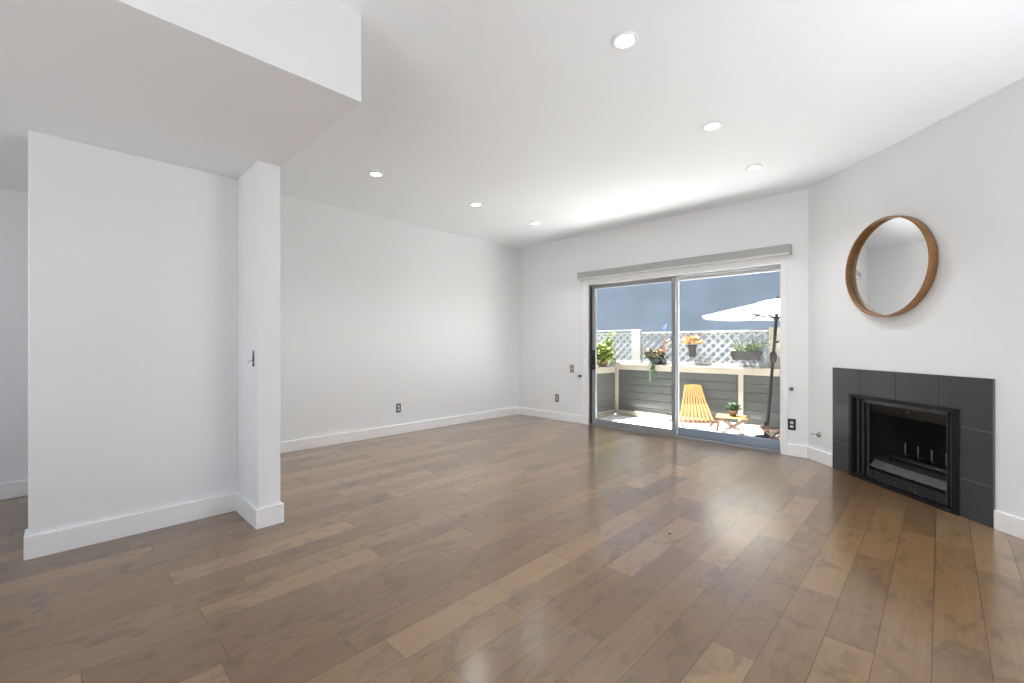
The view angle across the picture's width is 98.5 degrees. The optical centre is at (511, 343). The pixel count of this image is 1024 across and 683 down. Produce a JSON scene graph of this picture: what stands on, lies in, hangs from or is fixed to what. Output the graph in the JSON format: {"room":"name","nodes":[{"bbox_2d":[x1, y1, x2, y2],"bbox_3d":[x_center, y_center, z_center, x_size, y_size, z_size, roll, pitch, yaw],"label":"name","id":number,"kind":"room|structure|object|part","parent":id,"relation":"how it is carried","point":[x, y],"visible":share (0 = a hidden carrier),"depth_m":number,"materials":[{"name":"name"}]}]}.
{"room":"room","nodes":[
{"label":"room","id":0,"kind":"room"},
{"bbox_2d":[28,130,279,535],"bbox_3d":[-2.616,0.002,3.176,1.953,2.337,1.133,0,0,44],"label":"wall partition","id":1,"kind":"structure","parent":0,"point":[154,285],"depth_m":2.75,"materials":[{"name":"white paint"}]},
{"bbox_2d":[24,492,283,559],"bbox_3d":[-2.605,1.109,3.165,1.953,0.122,1.165,0,0,44],"label":"baseboard","id":2,"kind":"structure","parent":1,"relation":"attached to","point":[38,545],"depth_m":2.75,"materials":[{"name":"white paint"}]},
{"bbox_2d":[248,351,253,366],"bbox_3d":[-1.695,0.095,2.875,0.060,0.104,0.015,0,0,23],"label":"strike plate","id":3,"kind":"object","parent":1,"relation":"attached to","point":[252,360],"visible":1,"depth_m":2.87,"materials":[{"name":"grey metal"}]},
{"bbox_2d":[0,0,360,192],"bbox_3d":[-2.982,-1.381,2.006,3.060,0.429,3.320,0,0,44],"label":"ceiling","id":4,"kind":"structure","parent":0,"point":[219,87],"depth_m":1.99,"materials":[{"name":"white paint"}]},
{"bbox_2d":[0,189,517,483],"bbox_3d":[-2.619,-0.213,4.682,0.150,2.766,7.963,0,0,44],"label":"wall","id":5,"kind":"structure","parent":0,"point":[377,314],"depth_m":5.41,"materials":[{"name":"white paint"}]},
{"bbox_2d":[0,407,517,499],"bbox_3d":[-2.559,1.109,4.624,0.016,0.122,7.663,0,0,44],"label":"baseboard","id":6,"kind":"structure","parent":5,"relation":"attached to","point":[15,489],"depth_m":5.37,"materials":[{"name":"white paint"}]},
{"bbox_2d":[396,403,400,412],"bbox_3d":[-1.475,0.833,5.744,0.010,0.116,0.070,0,0,44],"label":"power outlet","id":7,"kind":"object","parent":5,"relation":"attached to","point":[398,406],"visible":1,"depth_m":5.74,"materials":[{"name":"grey plastic"}]},
{"bbox_2d":[0,414,1023,682],"bbox_3d":[-0.319,1.295,2.446,6.566,0.250,7.963,0,0,44],"label":"floor","id":8,"kind":"structure","parent":0,"point":[517,548],"depth_m":2.17,"materials":[{"name":"brown wood"}]},
{"bbox_2d":[280,0,1023,247],"bbox_3d":[-0.319,-1.721,2.446,6.566,0.250,7.963,0,0,44],"label":"ceiling","id":9,"kind":"structure","parent":0,"point":[526,111],"depth_m":2.92,"materials":[{"name":"white paint"}]},
{"bbox_2d":[368,171,383,177],"bbox_3d":[-1.276,-1.590,4.139,0.140,0.012,0.140,0,0,44],"label":"recessed light","id":10,"kind":"object","parent":9,"relation":"in","point":[377,174],"visible":1,"depth_m":4.14,"materials":[{"name":"white paint"}]},
{"bbox_2d":[469,203,481,206],"bbox_3d":[-0.417,-1.590,5.051,0.140,0.012,0.140,0,0,44],"label":"recessed light","id":11,"kind":"object","parent":9,"relation":"in","point":[470,204],"visible":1,"depth_m":5.05,"materials":[{"name":"white paint"}]},
{"bbox_2d":[611,31,638,49],"bbox_3d":[0.592,-1.590,2.316,0.140,0.012,0.140,0,0,44],"label":"recessed light","id":12,"kind":"object","parent":9,"relation":"in","point":[624,40],"visible":1,"depth_m":2.31,"materials":[{"name":"white paint"}]},
{"bbox_2d":[702,121,722,131],"bbox_3d":[1.464,-1.590,3.227,0.140,0.012,0.140,0,0,44],"label":"recessed light","id":13,"kind":"object","parent":9,"relation":"in","point":[714,125],"visible":1,"depth_m":3.22,"materials":[{"name":"white paint"}]},
{"bbox_2d":[745,164,762,170],"bbox_3d":[2.185,-1.590,3.984,0.140,0.012,0.140,0,0,44],"label":"recessed light","id":14,"kind":"object","parent":9,"relation":"in","point":[754,167],"visible":1,"depth_m":3.98,"materials":[{"name":"white paint"}]},
{"bbox_2d":[518,188,807,445],"bbox_3d":[2.405,-0.213,5.247,6.266,2.766,0.150,0,0,44],"label":"wall","id":15,"kind":"structure","parent":0,"point":[550,293],"depth_m":6.01,"materials":[{"name":"white paint"}]},
{"bbox_2d":[555,394,558,401],"bbox_3d":[0.690,0.833,6.802,0.070,0.116,0.010,0,0,44],"label":"power outlet","id":16,"kind":"object","parent":15,"relation":"attached to","point":[556,395],"visible":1,"depth_m":6.80,"materials":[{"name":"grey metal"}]},
{"bbox_2d":[570,365,573,372],"bbox_3d":[0.889,0.370,6.599,0.070,0.116,0.024,0,0,44],"label":"light switch","id":17,"kind":"object","parent":15,"relation":"attached to","point":[571,366],"visible":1,"depth_m":6.59,"materials":[{"name":"beige plastic"}]},
{"bbox_2d":[518,407,806,457],"bbox_3d":[1.568,1.109,5.944,4.095,0.122,0.016,0,0,44],"label":"baseboard","id":18,"kind":"structure","parent":15,"relation":"attached to","point":[792,449],"depth_m":6.66,"materials":[{"name":"white paint"}]},
{"bbox_2d":[577,244,791,279],"bbox_3d":[1.942,-0.984,5.530,2.691,0.109,0.089,0,0,44],"label":"blind valance","id":19,"kind":"object","parent":15,"relation":"attached to","point":[780,250],"visible":1,"depth_m":5.26,"materials":[{"name":"white"}]},
{"bbox_2d":[583,255,787,454],"bbox_3d":[2.022,0.117,5.609,2.600,2.105,0.204,0,0,44],"label":"door","id":20,"kind":"structure","parent":15,"relation":"in","point":[778,263],"depth_m":5.54,"materials":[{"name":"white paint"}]},
{"bbox_3d":[1.158,0.230,6.356,0.050,0.280,0.070,0,0,44],"label":"handle","id":21,"kind":"part","parent":20,"relation":"part of","materials":[{"name":"black plastic"}]},
{"bbox_3d":[1.617,0.152,5.981,1.240,1.975,0.035,0,0,44],"label":"sliding panel","id":22,"kind":"part","parent":20,"relation":"part of","materials":[{"name":"clear glass"}]},
{"bbox_3d":[1.620,1.110,5.978,1.130,0.060,0.035,0,0,44],"label":"rail","id":23,"kind":"part","parent":20,"relation":"part of","materials":[{"name":"grey metal"}]},
{"bbox_3d":[2.500,0.152,5.192,1.188,1.975,0.035,0,0,44],"label":"fixed panel","id":24,"kind":"part","parent":20,"relation":"part of","materials":[{"name":"clear glass"}]},
{"bbox_3d":[2.509,1.094,5.183,1.123,0.092,0.035,0,0,44],"label":"rail","id":25,"kind":"part","parent":20,"relation":"part of","materials":[{"name":"silver metal"}]},
{"bbox_2d":[788,419,795,429],"bbox_3d":[2.930,0.843,4.624,0.070,0.116,0.010,0,0,44],"label":"power outlet","id":26,"kind":"object","parent":15,"relation":"attached to","point":[791,422],"visible":1,"depth_m":4.62,"materials":[{"name":"black"}]},
{"bbox_2d":[808,78,1023,518],"bbox_3d":[3.109,-0.213,2.988,0.100,2.766,3.079,0,0,-1],"label":"wall","id":27,"kind":"structure","parent":0,"point":[961,175],"depth_m":3.12,"materials":[{"name":"white paint"}]},
{"bbox_2d":[845,215,937,316],"bbox_3d":[3.015,-0.618,3.554,0.063,0.800,0.800,0,0,0],"label":"round mirror","id":28,"kind":"object","parent":27,"relation":"attached to","point":[891,266],"visible":1,"depth_m":3.52,"materials":[{"name":"brown wood"}]},
{"bbox_2d":[833,367,994,528],"bbox_3d":[3.269,0.696,3.487,0.493,0.949,1.375,0,0,-1],"label":"fireplace","id":29,"kind":"object","parent":27,"relation":"attached to","point":[875,412],"depth_m":3.43,"materials":[{"name":"grey tile"}]},
{"bbox_3d":[3.057,0.810,3.906,0.020,0.660,0.026,0,0,-1],"label":"door","id":30,"kind":"part","parent":29,"relation":"part of","materials":[{"name":"black metal"}]},
{"bbox_3d":[3.071,0.810,3.866,0.024,0.660,0.026,0,0,-1],"label":"door","id":31,"kind":"part","parent":29,"relation":"part of","materials":[{"name":"black metal"}]},
{"bbox_3d":[3.086,0.810,3.826,0.028,0.660,0.026,0,0,-1],"label":"door","id":32,"kind":"part","parent":29,"relation":"part of","materials":[{"name":"black metal"}]},
{"bbox_3d":[3.052,0.807,3.483,0.060,0.726,0.960,0,0,-1],"label":"frame","id":33,"kind":"part","parent":29,"relation":"part of","materials":[{"name":"black metal"}]},
{"bbox_2d":[859,398,952,425],"bbox_3d":[3.132,0.536,3.484,0.119,0.127,0.888,0,0,-1],"label":"hood","id":34,"kind":"object","parent":29,"relation":"attached to","point":[868,407],"depth_m":3.46,"materials":[{"name":"grey metal"}]},
{"bbox_2d":[867,468,946,504],"bbox_3d":[3.074,1.107,3.460,0.025,0.075,0.693,0,0,-1],"label":"grille","id":35,"kind":"object","parent":29,"relation":"attached to","point":[869,470],"depth_m":3.41,"materials":[{"name":"grey metal"}]},
{"bbox_3d":[3.239,0.899,3.450,0.148,0.162,0.618,0,0,-1],"label":"fire grate","id":36,"kind":"part","parent":29,"relation":"part of","materials":[{"name":"black metal"}]},
{"bbox_3d":[3.233,0.949,3.450,0.136,0.063,0.538,0,0,-1],"label":"grate frame","id":37,"kind":"part","parent":29,"relation":"part of","materials":[{"name":"black metal"}]},
{"bbox_3d":[3.082,0.810,3.100,0.024,0.660,0.026,0,0,-1],"label":"door","id":38,"kind":"part","parent":29,"relation":"part of","materials":[{"name":"black metal"}]},
{"bbox_3d":[3.068,0.810,3.060,0.020,0.660,0.026,0,0,-1],"label":"door","id":39,"kind":"part","parent":29,"relation":"part of","materials":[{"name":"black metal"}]},
{"bbox_2d":[807,446,1023,539],"bbox_3d":[3.051,1.109,2.990,0.016,0.122,3.085,0,0,-1],"label":"baseboard","id":40,"kind":"structure","parent":27,"relation":"attached to","point":[1009,524],"depth_m":2.75,"materials":[{"name":"white paint"}]},
{"label":"outside","id":41,"kind":"structure","parent":0,"visible":0},
{"bbox_3d":[16.858,1.750,17.341,60.000,0.400,31.630,0,0,44],"label":"ground","id":42,"kind":"structure","parent":41,"visible":0},
{"bbox_2d":[597,414,779,439],"bbox_3d":[3.225,1.500,6.546,10.500,0.100,2.857,0,0,44],"label":"deck","id":43,"kind":"object","parent":42,"relation":"on","point":[667,424],"depth_m":7.95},
{"bbox_2d":[597,366,614,417],"bbox_3d":[1.147,0.953,8.321,0.375,0.991,2.467,0,0,44],"label":"fence","id":44,"kind":"object","parent":43,"relation":"on","point":[605,375],"visible":0.3,"depth_m":8.84,"materials":[{"name":"grey wood"}]},
{"bbox_2d":[597,366,614,368],"bbox_3d":[1.137,0.469,8.311,0.375,0.023,2.437,0,0,44],"label":"shelf","id":45,"kind":"object","parent":44,"relation":"attached to","point":[607,367],"depth_m":8.89,"materials":[{"name":"brown"}]},
{"bbox_2d":[597,331,616,366],"bbox_3d":[1.832,0.093,9.004,0.493,0.751,0.923,0,0,44],"label":"leafy shrub","id":46,"kind":"object","parent":44,"relation":"on","point":[603,353],"visible":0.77,"depth_m":8.95,"materials":[{"name":"green plant"}]},
{"bbox_2d":[597,360,607,366],"bbox_3d":[1.842,0.397,9.004,0.220,0.120,0.220,0,0,44],"label":"pot","id":47,"kind":"object","parent":46,"relation":"on","point":[604,364],"depth_m":8.92,"materials":[{"name":"brown ceramic"}]},
{"bbox_2d":[612,363,779,433],"bbox_3d":[4.822,0.924,6.700,7.425,1.052,0.370,0,0,44],"label":"fence","id":48,"kind":"object","parent":43,"relation":"on","point":[748,387],"visible":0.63,"depth_m":7.84,"materials":[{"name":"grey wood"}]},
{"bbox_3d":[2.162,0.928,9.110,0.090,0.827,0.062,0,0,44],"label":"post","id":49,"kind":"part","parent":48,"relation":"part of","materials":[{"name":"white wood"}]},
{"bbox_2d":[643,339,669,381],"bbox_3d":[2.788,0.315,8.541,0.416,0.843,0.499,0,0,-10],"label":"flower basket","id":50,"kind":"object","parent":48,"relation":"on","point":[655,357],"visible":1,"depth_m":8.46,"materials":[{"name":"grey ceramic"}]},
{"bbox_2d":[649,358,662,364],"bbox_3d":[2.799,0.333,8.575,0.270,0.130,0.268,0,0,44],"label":"basket","id":51,"kind":"object","parent":50,"relation":"on","point":[657,361],"depth_m":8.47,"materials":[{"name":"grey ceramic"}]},
{"bbox_2d":[597,327,779,367],"bbox_3d":[4.040,0.050,7.599,9.630,0.696,0.060,0,0,44],"label":"lattice screen","id":52,"kind":"object","parent":48,"relation":"on","point":[636,336],"visible":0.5,"depth_m":8.16,"materials":[{"name":"white wood"}]},
{"bbox_3d":[1.539,-0.281,10.030,2.624,0.025,0.050,0,0,44],"label":"rail","id":53,"kind":"part","parent":52,"relation":"part of","materials":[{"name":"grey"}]},
{"bbox_3d":[1.538,0.080,10.030,2.624,0.636,0.036,0,0,44],"label":"rail","id":54,"kind":"part","parent":52,"relation":"part of","materials":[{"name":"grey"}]},
{"bbox_3d":[1.538,0.070,10.030,2.654,0.586,0.015,0,0,44],"label":"lattice panel","id":55,"kind":"part","parent":52,"relation":"part of","materials":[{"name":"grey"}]},
{"bbox_3d":[2.552,0.050,9.046,0.202,0.696,0.060,0,0,44],"label":"post","id":56,"kind":"part","parent":52,"relation":"part of","materials":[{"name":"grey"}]},
{"bbox_2d":[682,335,703,356],"bbox_3d":[3.326,0.037,8.133,0.413,0.407,0.265,0,0,44],"label":"hanging pot","id":57,"kind":"object","parent":52,"relation":"hanging from","point":[691,339],"visible":1,"depth_m":8.10,"materials":[{"name":"grey ceramic"}]},
{"bbox_3d":[3.325,0.128,8.148,0.156,0.225,0.156,0,0,44],"label":"pot","id":58,"kind":"part","parent":57,"relation":"part of","materials":[{"name":"grey metal"}]},
{"bbox_3d":[3.454,0.080,8.168,2.314,0.636,0.036,0,0,44],"label":"rail","id":59,"kind":"part","parent":52,"relation":"part of","materials":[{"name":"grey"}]},
{"bbox_3d":[3.454,0.070,8.168,2.344,0.586,0.015,0,0,44],"label":"lattice panel","id":60,"kind":"part","parent":52,"relation":"part of","materials":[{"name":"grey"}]},
{"bbox_2d":[728,338,771,359],"bbox_3d":[4.004,0.064,7.431,0.771,0.412,0.507,0,0,44],"label":"planter","id":61,"kind":"object","parent":52,"relation":"hanging from","point":[750,353],"visible":1,"depth_m":7.40,"materials":[{"name":"grey ceramic"}]},
{"bbox_3d":[4.356,0.060,7.293,0.200,0.676,0.060,0,0,44],"label":"post","id":62,"kind":"part","parent":52,"relation":"part of","materials":[{"name":"white wood"}]},
{"bbox_2d":[612,363,779,370],"bbox_3d":[4.822,0.410,6.700,7.425,0.024,0.370,0,0,44],"label":"shelf","id":63,"kind":"object","parent":48,"relation":"attached to","point":[634,365],"depth_m":7.91,"materials":[{"name":"beige wood"}]},
{"bbox_3d":[3.869,0.928,7.450,0.079,0.827,0.062,0,0,44],"label":"post","id":64,"kind":"part","parent":48,"relation":"part of","materials":[{"name":"white wood"}]},
{"bbox_2d":[679,384,719,430],"bbox_3d":[3.163,1.087,7.554,0.600,0.749,0.516,0,0,6],"label":"chair","id":65,"kind":"object","parent":43,"relation":"on","point":[690,389],"visible":0.98,"depth_m":7.65,"materials":[{"name":"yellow wood"}]},
{"bbox_2d":[715,414,748,434],"bbox_3d":[3.514,1.300,7.044,0.460,0.299,0.331,0,0,30],"label":"folding table","id":66,"kind":"object","parent":43,"relation":"on","point":[719,416],"visible":0.89,"depth_m":7.00,"materials":[{"name":"brown wood"}]},
{"bbox_3d":[3.463,1.307,6.974,0.359,0.283,0.034,0,0,30],"label":"leg","id":67,"kind":"part","parent":66,"relation":"part of","materials":[{"name":"brown wood"}]},
{"bbox_3d":[3.598,1.306,7.137,0.391,0.286,0.034,0,0,30],"label":"leg","id":68,"kind":"part","parent":66,"relation":"part of","materials":[{"name":"brown wood"}]},
{"bbox_2d":[724,402,741,416],"bbox_3d":[3.511,1.034,7.031,0.256,0.232,0.235,0,0,-14],"label":"potted plant","id":69,"kind":"object","parent":66,"relation":"on","point":[732,407],"visible":1,"depth_m":6.99,"materials":[{"name":"green plant"}]},
{"bbox_3d":[3.521,1.100,7.037,0.130,0.100,0.130,0,0,44],"label":"pot","id":70,"kind":"part","parent":69,"relation":"part of","materials":[{"name":"brown ceramic"}]},
{"bbox_3d":[3.550,1.307,7.123,0.359,0.283,0.034,0,0,30],"label":"leg","id":71,"kind":"part","parent":66,"relation":"part of","materials":[{"name":"brown wood"}]},
{"bbox_3d":[3.474,1.306,6.925,0.391,0.286,0.034,0,0,30],"label":"leg","id":72,"kind":"part","parent":66,"relation":"part of","materials":[{"name":"brown wood"}]},
{"bbox_2d":[702,296,779,439],"bbox_3d":[3.955,0.362,6.601,1.940,2.175,1.940,0,0,32],"label":"patio umbrella","id":73,"kind":"object","parent":43,"relation":"on","point":[768,310],"visible":0.69,"depth_m":6.61,"materials":[{"name":"white fabric"}]},
{"bbox_2d":[759,426,779,439],"bbox_3d":[3.730,1.324,6.304,0.320,0.248,0.253,0,0,19],"label":"folding table","id":74,"kind":"object","parent":43,"relation":"on","point":[763,428],"visible":0.5,"depth_m":6.27,"materials":[{"name":"brown wood"}]},
{"bbox_2d":[597,271,779,365],"bbox_3d":[6.890,-0.800,12.827,24.000,4.700,4.000,0,0,44],"label":"sky","id":75,"kind":"structure","parent":42,"relation":"on","point":[647,307],"depth_m":12.03,"materials":[{"name":"blue paint"}]}
]}

